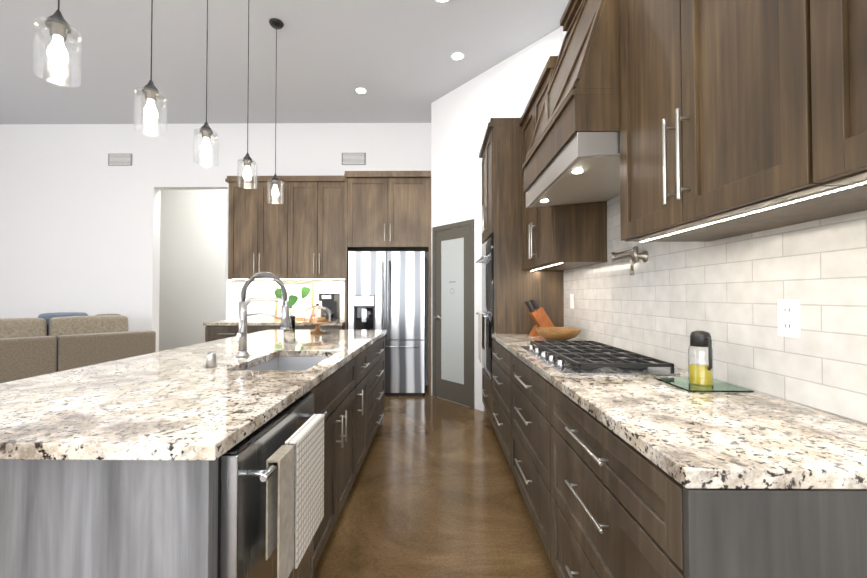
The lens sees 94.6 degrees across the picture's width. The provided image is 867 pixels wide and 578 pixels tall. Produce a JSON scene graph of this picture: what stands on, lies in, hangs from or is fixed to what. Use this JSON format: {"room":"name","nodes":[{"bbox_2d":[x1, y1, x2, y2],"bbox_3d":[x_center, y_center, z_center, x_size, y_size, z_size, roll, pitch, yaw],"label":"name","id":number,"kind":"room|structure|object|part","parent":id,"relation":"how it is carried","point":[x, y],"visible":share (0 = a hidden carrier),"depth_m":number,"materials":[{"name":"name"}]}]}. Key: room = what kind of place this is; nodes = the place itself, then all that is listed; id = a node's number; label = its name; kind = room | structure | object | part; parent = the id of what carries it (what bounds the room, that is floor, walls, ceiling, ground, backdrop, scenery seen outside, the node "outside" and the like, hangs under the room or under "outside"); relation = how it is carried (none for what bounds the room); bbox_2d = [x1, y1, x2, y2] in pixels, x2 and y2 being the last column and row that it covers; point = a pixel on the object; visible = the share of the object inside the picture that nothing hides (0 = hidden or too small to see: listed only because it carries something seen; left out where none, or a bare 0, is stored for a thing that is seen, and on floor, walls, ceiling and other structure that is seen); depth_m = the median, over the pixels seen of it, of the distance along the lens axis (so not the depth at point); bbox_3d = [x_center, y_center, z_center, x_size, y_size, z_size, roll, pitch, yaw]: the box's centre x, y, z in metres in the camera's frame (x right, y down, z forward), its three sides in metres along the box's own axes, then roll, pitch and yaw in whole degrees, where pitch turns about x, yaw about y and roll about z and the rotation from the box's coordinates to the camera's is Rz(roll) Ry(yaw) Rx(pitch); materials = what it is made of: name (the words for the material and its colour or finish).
{"room":"kitchen","nodes":[
{"label":"kitchen","id":0,"kind":"room"},
{"bbox_2d":[159,190,226,350],"bbox_3d":[-3.355,-0.471,7.316,3.840,3.680,0.120,0,-1,1],"label":"wall","id":1,"kind":"structure","parent":0,"point":[193,248],"depth_m":7.25,"materials":[{"name":"white paint"}]},
{"bbox_2d":[0,123,430,384],"bbox_3d":[-3.401,-0.499,5.696,9.140,3.680,0.140,0,-1,1],"label":"wall","id":2,"kind":"structure","parent":0,"point":[79,224],"depth_m":5.64,"materials":[{"name":"white paint"}]},
{"bbox_2d":[108,154,131,165],"bbox_3d":[-4.431,-1.830,5.653,0.340,0.170,0.011,0,-1,1],"label":"air vent","id":3,"kind":"object","parent":2,"relation":"in","point":[126,159],"depth_m":5.65,"materials":[{"name":"grey metal"}]},
{"bbox_2d":[225,176,292,279],"bbox_3d":[-2.267,-0.785,5.425,0.853,1.315,0.370,0,-1,1],"label":"upper cabinet","id":4,"kind":"object","parent":2,"relation":"attached to","point":[260,232],"depth_m":5.25,"materials":[{"name":"brown wood"}]},
{"bbox_2d":[232,279,272,279],"bbox_3d":[-1.914,-0.128,5.302,1.520,0.004,0.012,0,-1,1],"label":"rail","id":5,"kind":"object","parent":4,"relation":"attached to","point":[232,279],"depth_m":5.31,"materials":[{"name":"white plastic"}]},
{"bbox_2d":[231,280,344,318],"bbox_3d":[-1.976,0.140,5.598,1.710,0.571,0.008,0,-1,1],"label":"wall tile","id":6,"kind":"structure","parent":2,"relation":"attached to","point":[261,288],"depth_m":5.60,"materials":[{"name":"white tile"}]},
{"bbox_2d":[293,176,344,279],"bbox_3d":[-1.550,-0.785,5.418,0.853,1.315,0.370,0,-1,1],"label":"upper cabinet","id":7,"kind":"object","parent":2,"relation":"attached to","point":[298,233],"depth_m":5.24,"materials":[{"name":"brown wood"}]},
{"bbox_2d":[342,153,365,164],"bbox_3d":[-1.121,-1.830,5.621,0.340,0.170,0.011,0,-1,1],"label":"air vent","id":8,"kind":"object","parent":2,"relation":"in","point":[347,158],"depth_m":5.62,"materials":[{"name":"grey metal"}]},
{"bbox_2d":[0,0,568,123],"bbox_3d":[-3.375,-2.457,2.239,9.260,0.120,13.500,0,-1,1],"label":"ceiling","id":9,"kind":"structure","parent":0,"point":[396,61],"depth_m":4.07,"materials":[{"name":"white paint"}]},
{"bbox_2d":[32,0,81,86],"bbox_3d":[-1.421,-1.604,1.525,0.136,1.610,0.136,0,-1,1],"label":"pendant light","id":10,"kind":"object","parent":9,"relation":"hanging from","point":[58,27],"visible":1,"depth_m":1.51,"materials":[{"name":"clear glass"}]},
{"bbox_2d":[134,0,166,135],"bbox_3d":[-1.417,-1.596,2.015,0.136,1.610,0.136,0,-1,1],"label":"pendant light","id":11,"kind":"object","parent":9,"relation":"hanging from","point":[150,92],"visible":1,"depth_m":2.00,"materials":[{"name":"clear glass"}]},
{"bbox_2d":[193,0,218,165],"bbox_3d":[-1.412,-1.588,2.495,0.136,1.610,0.136,0,-1,1],"label":"pendant light","id":12,"kind":"object","parent":9,"relation":"hanging from","point":[206,131],"visible":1,"depth_m":2.49,"materials":[{"name":"clear glass"}]},
{"bbox_2d":[237,0,256,188],"bbox_3d":[-1.407,-1.579,3.035,0.136,1.610,0.136,0,-1,1],"label":"pendant light","id":13,"kind":"object","parent":9,"relation":"hanging from","point":[247,160],"visible":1,"depth_m":3.03,"materials":[{"name":"clear glass"}]},
{"bbox_2d":[267,18,283,203],"bbox_3d":[-1.401,-1.570,3.555,0.136,1.610,0.136,0,-1,1],"label":"pendant light","id":14,"kind":"object","parent":9,"relation":"hanging from","point":[276,23],"visible":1,"depth_m":3.55,"materials":[{"name":"clear glass"}]},
{"bbox_2d":[355,87,366,93],"bbox_3d":[-0.859,-2.352,4.735,0.139,0.005,0.139,0,-1,1],"label":"recessed light","id":15,"kind":"object","parent":9,"relation":"in","point":[359,90],"depth_m":4.74,"materials":[{"name":"white"}]},
{"bbox_2d":[435,0,449,3],"bbox_3d":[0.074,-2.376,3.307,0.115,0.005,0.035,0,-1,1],"label":"recessed light","id":16,"kind":"object","parent":9,"relation":"in","point":[438,1],"depth_m":3.30,"materials":[{"name":"white"}]},
{"bbox_2d":[450,52,464,60],"bbox_3d":[0.244,-2.364,4.062,0.143,0.005,0.136,0,-1,1],"label":"recessed light","id":17,"kind":"object","parent":9,"relation":"in","point":[456,56],"depth_m":4.06,"materials":[{"name":"white"}]},
{"bbox_2d":[313,385,556,577],"bbox_3d":[-3.375,1.342,2.174,9.260,0.120,13.500,0,-1,1],"label":"floor","id":18,"kind":"structure","parent":0,"point":[435,492],"depth_m":2.34,"materials":[{"name":"concrete"}]},
{"bbox_2d":[0,312,155,382],"bbox_3d":[-4.460,0.780,4.093,0.980,1.069,2.500,-1,-1,41],"label":"sofa","id":19,"kind":"object","parent":18,"relation":"on","point":[45,343],"visible":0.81,"depth_m":4.19,"materials":[{"name":"fabric"}]},
{"bbox_2d":[205,326,256,341],"bbox_3d":[-2.518,0.897,5.269,0.633,0.874,0.630,0,-1,1],"label":"base cabinet","id":20,"kind":"object","parent":18,"relation":"on","point":[212,333],"depth_m":4.96,"materials":[{"name":"brown wood"}]},
{"bbox_2d":[168,399,355,577],"bbox_3d":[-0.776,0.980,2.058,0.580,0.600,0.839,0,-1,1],"label":"base cabinet","id":21,"kind":"object","parent":18,"relation":"on","point":[192,485],"depth_m":0.93,"materials":[{"name":"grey wood"}]},
{"bbox_2d":[217,392,327,577],"bbox_3d":[-0.737,0.832,1.267,0.653,0.869,0.610,0,-1,1],"label":"dishwasher","id":22,"kind":"object","parent":18,"relation":"on","point":[244,474],"visible":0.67,"depth_m":1.04,"materials":[{"name":"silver metal"}]},
{"bbox_2d":[266,438,301,577],"bbox_3d":[-0.423,0.629,1.107,0.036,0.350,0.110,0,-1,1],"label":"dish towel","id":23,"kind":"object","parent":22,"relation":"hanging from","point":[295,493],"depth_m":1.11,"materials":[{"name":"fabric"}]},
{"bbox_2d":[290,414,323,557],"bbox_3d":[-0.421,0.642,1.322,0.038,0.371,0.280,0,-1,1],"label":"dish towel","id":24,"kind":"object","parent":22,"relation":"hanging from","point":[311,432],"depth_m":1.33,"materials":[{"name":"fabric"}]},
{"bbox_2d":[257,326,300,331],"bbox_3d":[-1.980,0.897,5.264,0.696,0.874,0.630,0,-1,1],"label":"base cabinet","id":25,"kind":"object","parent":18,"relation":"on","point":[259,328],"depth_m":4.96,"materials":[{"name":"brown wood"}]},
{"bbox_2d":[203,319,344,325],"bbox_3d":[-1.990,0.439,5.267,1.730,0.038,0.640,0,-1,1],"label":"countertop","id":26,"kind":"structure","parent":25,"relation":"on","point":[260,322],"depth_m":4.95,"materials":[{"name":"stone"}]},
{"bbox_2d":[274,286,310,314],"bbox_3d":[-1.879,0.192,5.302,0.479,0.455,0.105,0,-1,1],"label":"potted plant","id":27,"kind":"object","parent":26,"relation":"on","point":[293,299],"visible":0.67,"depth_m":5.31,"materials":[{"name":"green plant"}]},
{"bbox_2d":[274,282,313,319],"bbox_3d":[-1.932,0.165,5.552,0.520,0.518,0.092,0,-1,1],"label":"framed art","id":28,"kind":"object","parent":26,"relation":"on","point":[301,306],"visible":0.38,"depth_m":5.55,"materials":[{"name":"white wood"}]},
{"bbox_2d":[319,293,339,320],"bbox_3d":[-1.374,0.239,5.283,0.200,0.360,0.302,0,-1,1],"label":"coffee maker","id":29,"kind":"object","parent":26,"relation":"on","point":[331,302],"visible":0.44,"depth_m":5.27,"materials":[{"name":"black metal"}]},
{"bbox_2d":[301,325,344,329],"bbox_3d":[-1.441,0.897,5.259,0.633,0.874,0.630,0,-1,1],"label":"base cabinet","id":30,"kind":"object","parent":18,"relation":"on","point":[342,327],"depth_m":4.95,"materials":[{"name":"brown wood"}]},
{"bbox_2d":[308,345,371,475],"bbox_3d":[-0.770,0.853,2.667,0.580,0.874,0.485,0,-1,1],"label":"base cabinet","id":31,"kind":"object","parent":18,"relation":"on","point":[353,380],"depth_m":2.56,"materials":[{"name":"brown wood"}]},
{"bbox_2d":[372,335,384,440],"bbox_3d":[-0.773,0.865,3.363,0.600,0.874,1.028,0,-1,1],"label":"base cabinet","id":32,"kind":"object","parent":18,"relation":"on","point":[378,347],"depth_m":3.43,"materials":[{"name":"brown wood"}]},
{"bbox_2d":[0,330,386,460],"bbox_3d":[-1.052,0.391,2.408,1.160,0.038,3.020,0,-1,1],"label":"countertop","id":33,"kind":"structure","parent":32,"relation":"on","point":[182,403],"depth_m":1.28,"materials":[{"name":"stone"}]},
{"bbox_2d":[206,352,216,367],"bbox_3d":[-1.028,0.327,1.849,0.044,0.070,0.044,0,-1,1],"label":"switch","id":34,"kind":"object","parent":33,"relation":"on","point":[211,359],"visible":1,"depth_m":1.83,"materials":[{"name":"silver metal"}]},
{"bbox_2d":[236,271,289,356],"bbox_3d":[-0.934,0.135,2.180,0.290,0.465,0.089,0,-1,1],"label":"faucet","id":35,"kind":"object","parent":33,"relation":"on","point":[242,333],"visible":1,"depth_m":2.18,"materials":[{"name":"silver metal"}]},
{"bbox_2d":[246,357,328,370],"bbox_3d":[-0.750,0.518,2.093,0.394,0.225,0.664,0,-1,1],"label":"sink basin","id":36,"kind":"object","parent":33,"relation":"in","point":[291,364],"visible":0.02,"depth_m":2.42,"materials":[{"name":"silver metal"}]},
{"bbox_2d":[283,315,295,332],"bbox_3d":[-1.291,0.312,3.582,0.104,0.157,0.104,0,-1,1],"label":"glass jar","id":37,"kind":"object","parent":33,"relation":"on","point":[292,323],"visible":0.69,"depth_m":3.54,"materials":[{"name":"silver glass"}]},
{"bbox_2d":[302,303,332,333],"bbox_3d":[-1.022,0.258,3.520,0.260,0.262,0.260,0,-1,1],"label":"cake stand","id":38,"kind":"object","parent":33,"relation":"on","point":[317,315],"visible":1,"depth_m":3.44,"materials":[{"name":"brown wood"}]},
{"bbox_2d":[348,251,424,395],"bbox_3d":[-0.585,0.433,5.215,0.950,1.800,0.617,0,-1,1],"label":"fridge","id":39,"kind":"object","parent":18,"relation":"on","point":[386,290],"visible":0.75,"depth_m":4.97,"materials":[{"name":"silver metal"}]},
{"bbox_2d":[344,171,430,394],"bbox_3d":[-0.575,-0.075,5.289,1.089,2.820,0.585,0,-1,1],"label":"cabinet","id":40,"kind":"object","parent":18,"relation":"on","point":[386,211],"visible":0.94,"depth_m":5.06,"materials":[{"name":"brown wood"}]},
{"bbox_2d":[492,339,507,460],"bbox_3d":[0.825,0.860,3.041,0.632,0.874,0.898,0,-1,1],"label":"base cabinet","id":41,"kind":"object","parent":18,"relation":"on","point":[499,353],"depth_m":3.05,"materials":[{"name":"brown wood"}]},
{"bbox_2d":[492,334,866,488],"bbox_3d":[0.810,0.386,2.129,0.631,0.038,2.738,0,-1,1],"label":"countertop","id":42,"kind":"structure","parent":41,"relation":"on","point":[721,440],"depth_m":0.98,"materials":[{"name":"stone"}]},
{"bbox_2d":[525,299,554,335],"bbox_3d":[0.880,0.236,3.302,0.241,0.301,0.110,0,-1,1],"label":"knife block","id":43,"kind":"object","parent":42,"relation":"on","point":[539,316],"visible":0.9,"depth_m":3.25,"materials":[{"name":"brown wood"}]},
{"bbox_2d":[535,327,580,340],"bbox_3d":[0.933,0.338,2.999,0.330,0.085,0.330,0,-1,1],"label":"bowl","id":44,"kind":"object","parent":42,"relation":"on","point":[559,333],"visible":1,"depth_m":2.90,"materials":[{"name":"brown wood"}]},
{"bbox_2d":[520,341,680,374],"bbox_3d":[0.790,0.344,2.116,0.480,0.045,0.910,0,-1,1],"label":"cooktop","id":45,"kind":"object","parent":42,"relation":"in","point":[581,358],"visible":1,"depth_m":1.83,"materials":[{"name":"silver metal"}]},
{"bbox_2d":[655,377,753,391],"bbox_3d":[0.989,0.353,1.478,0.220,0.006,0.220,0,-1,1],"label":"cutting board","id":46,"kind":"object","parent":42,"relation":"on","point":[686,385],"visible":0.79,"depth_m":1.43,"materials":[{"name":"clear glass"}]},
{"bbox_2d":[688,330,712,385],"bbox_3d":[0.989,0.252,1.470,0.077,0.194,0.098,0,-1,1],"label":"dispenser","id":47,"kind":"object","parent":46,"relation":"on","point":[700,360],"visible":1,"depth_m":1.45,"materials":[{"name":"yellow glass"}]},
{"bbox_2d":[476,118,563,422],"bbox_3d":[0.799,-0.099,3.908,0.700,2.820,0.800,0,-1,1],"label":"tall cabinet","id":48,"kind":"object","parent":18,"relation":"on","point":[510,286],"visible":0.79,"depth_m":3.52,"materials":[{"name":"brown wood"}]},
{"bbox_2d":[478,312,484,363],"bbox_3d":[0.459,0.460,3.812,0.036,0.460,0.280,0,-1,1],"label":"oven towel","id":49,"kind":"object","parent":48,"relation":"hanging from","point":[481,332],"visible":1,"depth_m":3.77,"materials":[{"name":"white fabric"}]},
{"bbox_2d":[508,351,547,554],"bbox_3d":[0.816,0.844,2.142,0.632,0.874,0.900,0,-1,1],"label":"base cabinet","id":50,"kind":"object","parent":18,"relation":"on","point":[525,385],"depth_m":2.11,"materials":[{"name":"brown wood"}]},
{"bbox_2d":[544,379,866,577],"bbox_3d":[0.807,0.829,1.222,0.632,0.874,0.940,0,-1,1],"label":"base cabinet","id":51,"kind":"object","parent":18,"relation":"on","point":[601,500],"depth_m":0.84,"materials":[{"name":"brown wood"}]},
{"bbox_2d":[431,28,559,411],"bbox_3d":[0.602,-0.517,4.593,1.267,3.680,1.988,0,-1,1],"label":"wall","id":52,"kind":"structure","parent":0,"point":[462,115],"depth_m":4.44,"materials":[{"name":"white paint"}]},
{"bbox_2d":[432,219,473,408],"bbox_3d":[0.219,0.277,4.694,0.470,2.095,0.555,0,-1,1],"label":"pantry door","id":53,"kind":"structure","parent":52,"relation":"in","point":[452,312],"depth_m":4.68,"materials":[{"name":"grey paint"}]},
{"bbox_2d":[560,26,866,424],"bbox_3d":[1.195,-0.558,2.162,0.120,3.680,13.500,0,-1,1],"label":"wall","id":54,"kind":"structure","parent":0,"point":[562,34],"depth_m":3.50,"materials":[{"name":"white paint"}]},
{"bbox_2d":[519,56,606,270],"bbox_3d":[0.935,-0.843,3.064,0.398,1.360,0.906,0,-1,1],"label":"upper cabinet","id":55,"kind":"object","parent":54,"relation":"attached to","point":[571,236],"depth_m":2.63,"materials":[{"name":"brown wood"}]},
{"bbox_3d":[0.850,-0.166,3.054,0.012,0.004,0.890,0,-1,1],"label":"under-cabinet light rail","id":56,"kind":"part","parent":55,"relation":"part of","materials":[{"name":"white plastic"}]},
{"bbox_2d":[522,0,619,207],"bbox_3d":[0.849,-1.150,2.130,0.552,1.238,0.970,0,-1,1],"label":"range hood","id":57,"kind":"object","parent":54,"relation":"attached to","point":[573,155],"visible":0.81,"depth_m":1.82,"materials":[{"name":"brown wood"}]},
{"bbox_2d":[564,194,866,423],"bbox_3d":[1.128,-0.331,1.809,0.008,1.386,3.400,0,-1,1],"label":"wall tiles","id":58,"kind":"structure","parent":54,"relation":"attached to","point":[664,301],"depth_m":1.41,"materials":[{"name":"white tile"}]},
{"bbox_2d":[570,294,573,308],"bbox_3d":[1.134,0.100,3.281,0.007,0.118,0.075,0,-1,1],"label":"electrical outlet plate","id":59,"kind":"object","parent":58,"relation":"attached to","point":[571,295],"depth_m":3.26,"materials":[{"name":"white plastic"}]},
{"bbox_2d":[612,247,648,274],"bbox_3d":[1.087,-0.147,2.251,0.082,0.150,0.313,0,-1,1],"label":"pot filler","id":60,"kind":"object","parent":58,"relation":"attached to","point":[643,256],"visible":1,"depth_m":2.14,"materials":[{"name":"silver metal"}]},
{"bbox_2d":[777,299,799,337],"bbox_3d":[1.115,0.091,1.256,0.007,0.118,0.075,0,-1,1],"label":"electrical outlet plate","id":61,"kind":"object","parent":58,"relation":"attached to","point":[788,317],"depth_m":1.25,"materials":[{"name":"white plastic"}]},
{"bbox_2d":[619,0,866,241],"bbox_3d":[0.917,-0.877,1.224,0.398,1.355,0.828,0,-1,1],"label":"upper cabinet","id":62,"kind":"object","parent":54,"relation":"attached to","point":[715,96],"visible":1,"depth_m":1.10,"materials":[{"name":"brown wood"}]},
{"bbox_2d":[639,180,866,241],"bbox_3d":[0.829,-0.201,0.944,0.012,0.004,1.350,0,-1,1],"label":"light strip","id":63,"kind":"object","parent":62,"relation":"attached to","point":[809,196],"depth_m":0.97,"materials":[{"name":"white plastic"}]},
{"bbox_2d":[810,0,866,184],"bbox_3d":[0.910,-0.888,0.538,0.398,1.355,0.536,0,-1,1],"label":"upper cabinet","id":64,"kind":"object","parent":54,"relation":"attached to","point":[838,29],"visible":1,"depth_m":0.74,"materials":[{"name":"brown wood"}]}
]}

